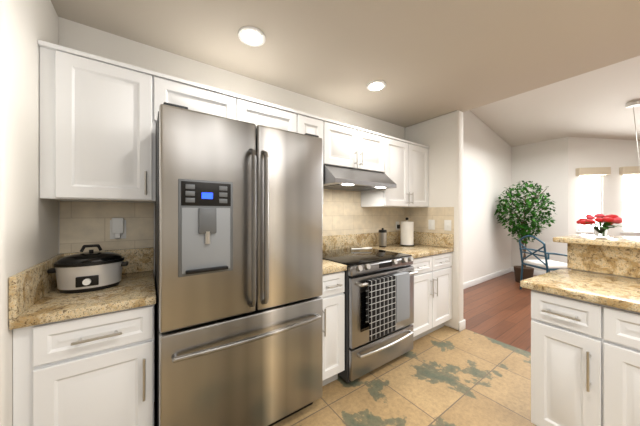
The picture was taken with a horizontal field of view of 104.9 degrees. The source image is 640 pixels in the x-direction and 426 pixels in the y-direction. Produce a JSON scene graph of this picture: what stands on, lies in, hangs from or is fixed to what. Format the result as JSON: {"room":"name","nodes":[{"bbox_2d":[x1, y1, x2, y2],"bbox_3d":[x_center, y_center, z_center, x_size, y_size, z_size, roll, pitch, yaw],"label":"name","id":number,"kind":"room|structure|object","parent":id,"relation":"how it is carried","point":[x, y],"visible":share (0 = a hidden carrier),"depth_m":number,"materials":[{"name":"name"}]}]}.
{"room":"kitchen","nodes":[
{"label":"kitchen","id":0,"kind":"room"},
{"bbox_2d":[0,0,58,425],"bbox_3d":[-1.368,0.080,1.117,0.120,2.440,0.680,0,0,-35],"label":"wall","id":1,"kind":"structure","parent":0,"point":[29,227],"depth_m":0.98,"materials":[{"name":"white paint"}]},
{"bbox_2d":[58,17,510,401],"bbox_3d":[1.474,-0.500,3.596,10.620,3.600,0.120,0,0,-35],"label":"wall","id":2,"kind":"structure","parent":0,"point":[486,181],"depth_m":3.04,"materials":[{"name":"white paint"}]},
{"bbox_2d":[38,40,152,202],"bbox_3d":[-1.219,-0.438,1.399,0.443,0.735,0.386,0,0,-35],"label":"upper cabinet","id":3,"kind":"object","parent":2,"relation":"attached to","point":[96,128],"visible":1,"depth_m":1.26,"materials":[{"name":"white wood"}]},
{"bbox_2d":[152,71,297,202],"bbox_3d":[-0.662,-0.438,1.809,0.940,0.735,0.353,0,0,-35],"label":"upper cabinet","id":4,"kind":"object","parent":2,"relation":"attached to","point":[194,96],"visible":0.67,"depth_m":1.59,"materials":[{"name":"white wood"}]},
{"bbox_2d":[60,189,403,252],"bbox_3d":[-0.196,-0.090,2.347,3.208,0.646,0.006,0,0,-35],"label":"tile backsplash","id":5,"kind":"structure","parent":2,"relation":"attached to","point":[88,223],"depth_m":1.63,"materials":[{"name":"beige tile"}]},
{"bbox_2d":[110,218,125,238],"bbox_3d":[-1.279,0.097,1.556,0.080,0.135,0.046,0,0,-35],"label":"outlet","id":6,"kind":"object","parent":5,"relation":"attached to","point":[117,228],"depth_m":1.55,"materials":[{"name":"white plastic"}]},
{"bbox_2d":[428,220,434,229],"bbox_3d":[1.336,0.140,2.949,0.009,0.120,0.080,0,0,-35],"label":"outlet","id":7,"kind":"object","parent":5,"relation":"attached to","point":[431,223],"depth_m":2.95,"materials":[{"name":"white plastic"}]},
{"bbox_2d":[444,220,450,230],"bbox_3d":[1.448,0.140,2.790,0.009,0.120,0.080,0,0,-35],"label":"outlet","id":8,"kind":"object","parent":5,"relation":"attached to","point":[447,223],"depth_m":2.79,"materials":[{"name":"white plastic"}]},
{"bbox_2d":[297,111,323,139],"bbox_3d":[-0.161,-0.438,2.140,0.260,0.735,0.386,0,0,-35],"label":"upper cabinet","id":9,"kind":"object","parent":2,"relation":"attached to","point":[309,123],"visible":0.17,"depth_m":2.01,"materials":[{"name":"white wood"}]},
{"bbox_2d":[323,118,384,172],"bbox_3d":[0.263,-0.610,2.436,0.775,0.390,0.386,0,0,-35],"label":"upper cabinet","id":10,"kind":"object","parent":2,"relation":"attached to","point":[348,146],"visible":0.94,"depth_m":2.27,"materials":[{"name":"white wood"}]},
{"bbox_2d":[323,164,396,190],"bbox_3d":[0.295,-0.328,2.385,0.764,0.175,0.489,0,0,-35],"label":"range hood","id":11,"kind":"object","parent":10,"relation":"attached to","point":[342,178],"visible":0.9,"depth_m":2.20,"materials":[{"name":"silver metal"}]},
{"bbox_2d":[361,135,428,207],"bbox_3d":[0.907,-0.438,2.888,0.798,0.735,0.386,0,0,-35],"label":"upper cabinet","id":12,"kind":"object","parent":2,"relation":"attached to","point":[406,167],"visible":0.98,"depth_m":2.73,"materials":[{"name":"white wood"}]},
{"bbox_2d":[463,267,511,288],"bbox_3d":[2.745,1.250,4.405,3.710,0.100,0.012,0,0,-35],"label":"baseboard","id":13,"kind":"structure","parent":2,"relation":"attached to","point":[485,278],"depth_m":4.69,"materials":[{"name":"white wood"}]},
{"bbox_2d":[154,325,535,425],"bbox_3d":[0.510,1.340,0.039,4.960,0.080,4.840,0,0,-35],"label":"floor","id":14,"kind":"structure","parent":0,"point":[444,375],"depth_m":1.80,"materials":[{"name":"beige tile"}]},
{"bbox_2d":[13,304,153,425],"bbox_3d":[-1.139,0.865,1.284,0.443,0.870,0.666,0,0,-35],"label":"base cabinet","id":15,"kind":"object","parent":14,"relation":"on","point":[95,370],"visible":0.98,"depth_m":1.04,"materials":[{"name":"white wood"}]},
{"bbox_2d":[8,247,155,329],"bbox_3d":[-1.141,0.333,1.294,0.451,0.195,0.648,0,0,-35],"label":"countertop","id":16,"kind":"structure","parent":15,"relation":"on","point":[36,296],"depth_m":1.10,"materials":[{"name":"stone"}]},
{"bbox_2d":[47,244,128,292],"bbox_3d":[-1.192,0.277,1.281,0.307,0.223,0.232,0,0,-35],"label":"slow cooker","id":17,"kind":"object","parent":16,"relation":"on","point":[90,270],"visible":1,"depth_m":1.21,"materials":[{"name":"silver metal"}]},
{"bbox_2d":[155,102,322,425],"bbox_3d":[-0.527,0.394,1.616,0.910,1.813,0.767,0,0,-35],"label":"refrigerator","id":18,"kind":"object","parent":14,"relation":"on","point":[239,270],"visible":1,"depth_m":1.29,"materials":[{"name":"silver metal"}]},
{"bbox_2d":[319,271,344,385],"bbox_3d":[-0.081,0.865,2.025,0.250,0.870,0.666,0,0,-35],"label":"base cabinet","id":19,"kind":"object","parent":14,"relation":"on","point":[332,296],"visible":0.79,"depth_m":1.79,"materials":[{"name":"white wood"}]},
{"bbox_2d":[323,259,346,273],"bbox_3d":[-0.089,0.333,2.030,0.263,0.195,0.648,0,0,-35],"label":"countertop","id":20,"kind":"structure","parent":19,"relation":"on","point":[330,267],"depth_m":1.80,"materials":[{"name":"stone"}]},
{"bbox_2d":[323,247,417,382],"bbox_3d":[0.374,0.842,2.272,0.770,0.916,0.739,0,0,-35],"label":"range","id":21,"kind":"object","parent":14,"relation":"on","point":[364,355],"visible":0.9,"depth_m":1.94,"materials":[{"name":"silver metal"}]},
{"bbox_2d":[351,247,371,249],"bbox_3d":[0.447,0.371,2.563,0.257,0.022,0.087,0,0,-35],"label":"spoon rest","id":22,"kind":"object","parent":21,"relation":"on","point":[365,248],"visible":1,"depth_m":2.54,"materials":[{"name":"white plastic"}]},
{"bbox_2d":[366,272,409,340],"bbox_3d":[0.551,0.724,1.959,0.480,0.442,0.045,0,0,-35],"label":"dish towels","id":23,"kind":"object","parent":21,"relation":"hanging from","point":[387,303],"visible":0.98,"depth_m":1.92,"materials":[{"name":"grey fabric"}]},
{"bbox_2d":[411,252,451,340],"bbox_3d":[0.987,0.865,2.773,0.798,0.870,0.666,0,0,-35],"label":"base cabinet","id":24,"kind":"object","parent":14,"relation":"on","point":[432,294],"visible":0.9,"depth_m":2.54,"materials":[{"name":"white wood"}]},
{"bbox_2d":[323,231,453,258],"bbox_3d":[0.665,0.333,2.558,1.573,0.195,0.648,0,0,-35],"label":"countertop","id":25,"kind":"structure","parent":24,"relation":"on","point":[427,243],"depth_m":2.78,"materials":[{"name":"stone"}]},
{"bbox_2d":[378,228,386,246],"bbox_3d":[0.723,0.281,2.838,0.098,0.215,0.098,0,0,-35],"label":"canister","id":26,"kind":"object","parent":25,"relation":"on","point":[382,237],"visible":1,"depth_m":2.80,"materials":[{"name":"silver metal"}]},
{"bbox_2d":[400,217,414,245],"bbox_3d":[1.045,0.221,2.954,0.170,0.336,0.170,0,0,-35],"label":"paper towel","id":27,"kind":"object","parent":25,"relation":"on","point":[407,232],"visible":1,"depth_m":2.89,"materials":[{"name":"white paper"}]},
{"bbox_2d":[531,289,594,425],"bbox_3d":[1.535,0.865,1.437,0.649,0.870,0.327,0,0,-35],"label":"base cabinet","id":28,"kind":"object","parent":14,"relation":"on","point":[585,363],"depth_m":1.28,"materials":[{"name":"white wood"}]},
{"bbox_2d":[520,268,639,312],"bbox_3d":[2.172,0.410,0.313,0.648,0.040,2.940,0,0,-30],"label":"countertop","id":29,"kind":"structure","parent":28,"relation":"on","point":[619,292],"depth_m":1.31,"materials":[{"name":"stone"}]},
{"bbox_2d":[567,243,639,278],"bbox_3d":[2.535,0.753,0.506,0.170,1.093,2.912,0,0,-30],"label":"backsplash","id":30,"kind":"structure","parent":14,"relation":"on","point":[617,261],"depth_m":1.57,"materials":[{"name":"stone"}]},
{"bbox_2d":[553,234,639,248],"bbox_3d":[2.615,0.188,0.586,0.530,0.035,2.970,0,0,-30],"label":"bar","id":31,"kind":"object","parent":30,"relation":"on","point":[619,241],"visible":1,"depth_m":1.60,"materials":[{"name":"stone"}]},
{"bbox_2d":[576,213,627,236],"bbox_3d":[1.997,0.086,1.749,0.279,0.165,0.270,0,0,-35],"label":"flower vase","id":32,"kind":"object","parent":31,"relation":"on","point":[607,221],"visible":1,"depth_m":1.74,"materials":[{"name":"clear glass"}]},
{"bbox_2d":[595,303,639,425],"bbox_3d":[1.717,0.865,1.121,0.664,0.870,0.506,0,0,-35],"label":"base cabinet","id":33,"kind":"object","parent":14,"relation":"on","point":[617,331],"depth_m":1.12,"materials":[{"name":"white wood"}]},
{"bbox_2d":[51,0,639,146],"bbox_3d":[2.828,-1.719,1.663,10.620,1.162,4.840,0,0,-35],"label":"ceiling","id":34,"kind":"structure","parent":0,"point":[425,60],"depth_m":1.74,"materials":[{"name":"beige paint"}]},
{"bbox_2d":[238,26,264,46],"bbox_3d":[-0.439,-1.133,1.585,0.169,0.018,0.169,0,0,10],"label":"recessed light","id":35,"kind":"object","parent":34,"relation":"in","point":[251,36],"depth_m":1.57,"materials":[{"name":"white"}]},
{"bbox_2d":[367,80,385,90],"bbox_3d":[0.502,-1.133,2.195,0.169,0.018,0.169,0,0,10],"label":"recessed light","id":36,"kind":"object","parent":34,"relation":"in","point":[377,85],"depth_m":2.17,"materials":[{"name":"white"}]},
{"bbox_2d":[626,100,639,231],"bbox_3d":[4.661,-0.674,3.569,0.250,1.909,0.280,0,0,-35],"label":"pendant light","id":37,"kind":"object","parent":34,"relation":"hanging from","point":[633,104],"visible":0.94,"depth_m":3.58,"materials":[{"name":"silver metal"}]},
{"bbox_2d":[405,110,462,329],"bbox_3d":[1.373,0.080,3.025,0.120,2.440,0.700,0,0,-35],"label":"wall","id":38,"kind":"structure","parent":0,"point":[441,137],"depth_m":2.78,"materials":[{"name":"white paint"}]},
{"bbox_2d":[404,207,453,233],"bbox_3d":[1.306,0.083,3.007,0.006,0.301,0.648,0,0,-35],"label":"backsplash","id":39,"kind":"structure","parent":38,"relation":"attached to","point":[419,217],"depth_m":2.96,"materials":[{"name":"beige tile"}]},
{"bbox_2d":[459,319,465,328],"bbox_3d":[1.435,1.250,3.052,0.012,0.100,0.697,0,0,-35],"label":"baseboard","id":40,"kind":"structure","parent":38,"relation":"attached to","point":[462,324],"depth_m":2.73,"materials":[{"name":"white wood"}]},
{"bbox_2d":[463,272,535,352],"bbox_3d":[4.859,1.340,3.085,5.660,0.080,4.840,0,0,-35],"label":"floor","id":41,"kind":"structure","parent":0,"point":[498,308],"depth_m":3.28,"materials":[{"name":"brown wood"}]},
{"bbox_2d":[494,181,555,282],"bbox_3d":[3.836,0.344,4.606,0.955,1.911,0.894,0,0,-35],"label":"ficus tree","id":42,"kind":"object","parent":41,"relation":"on","point":[524,227],"visible":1,"depth_m":4.52,"materials":[{"name":"green plant"}]},
{"bbox_2d":[519,235,568,289],"bbox_3d":[3.652,0.829,3.962,0.567,0.945,0.528,0,0,0],"label":"chair","id":43,"kind":"object","parent":41,"relation":"on","point":[547,264],"visible":0.81,"depth_m":3.90,"materials":[{"name":"blue metal"}]},
{"bbox_2d":[511,137,567,271],"bbox_3d":[4.568,-0.350,5.140,0.120,3.300,0.900,0,0,-35],"label":"wall","id":44,"kind":"structure","parent":0,"point":[543,164],"depth_m":4.99,"materials":[{"name":"white paint"}]},
{"bbox_2d":[512,267,545,275],"bbox_3d":[4.522,1.250,5.092,0.014,0.100,0.896,0,0,-35],"label":"baseboard","id":45,"kind":"structure","parent":44,"relation":"attached to","point":[536,273],"depth_m":5.10,"materials":[{"name":"white wood"}]},
{"bbox_2d":[568,137,639,236],"bbox_3d":[5.649,-0.350,4.644,1.750,3.300,0.120,0,0,10],"label":"wall","id":46,"kind":"structure","parent":0,"point":[615,155],"depth_m":4.63,"materials":[{"name":"white paint"}]},
{"bbox_2d":[576,166,639,233],"bbox_3d":[5.627,-0.235,4.602,1.480,1.230,0.209,0,0,10],"label":"window","id":47,"kind":"structure","parent":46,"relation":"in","point":[590,191],"depth_m":4.66,"materials":[{"name":"white glass"}]}
]}

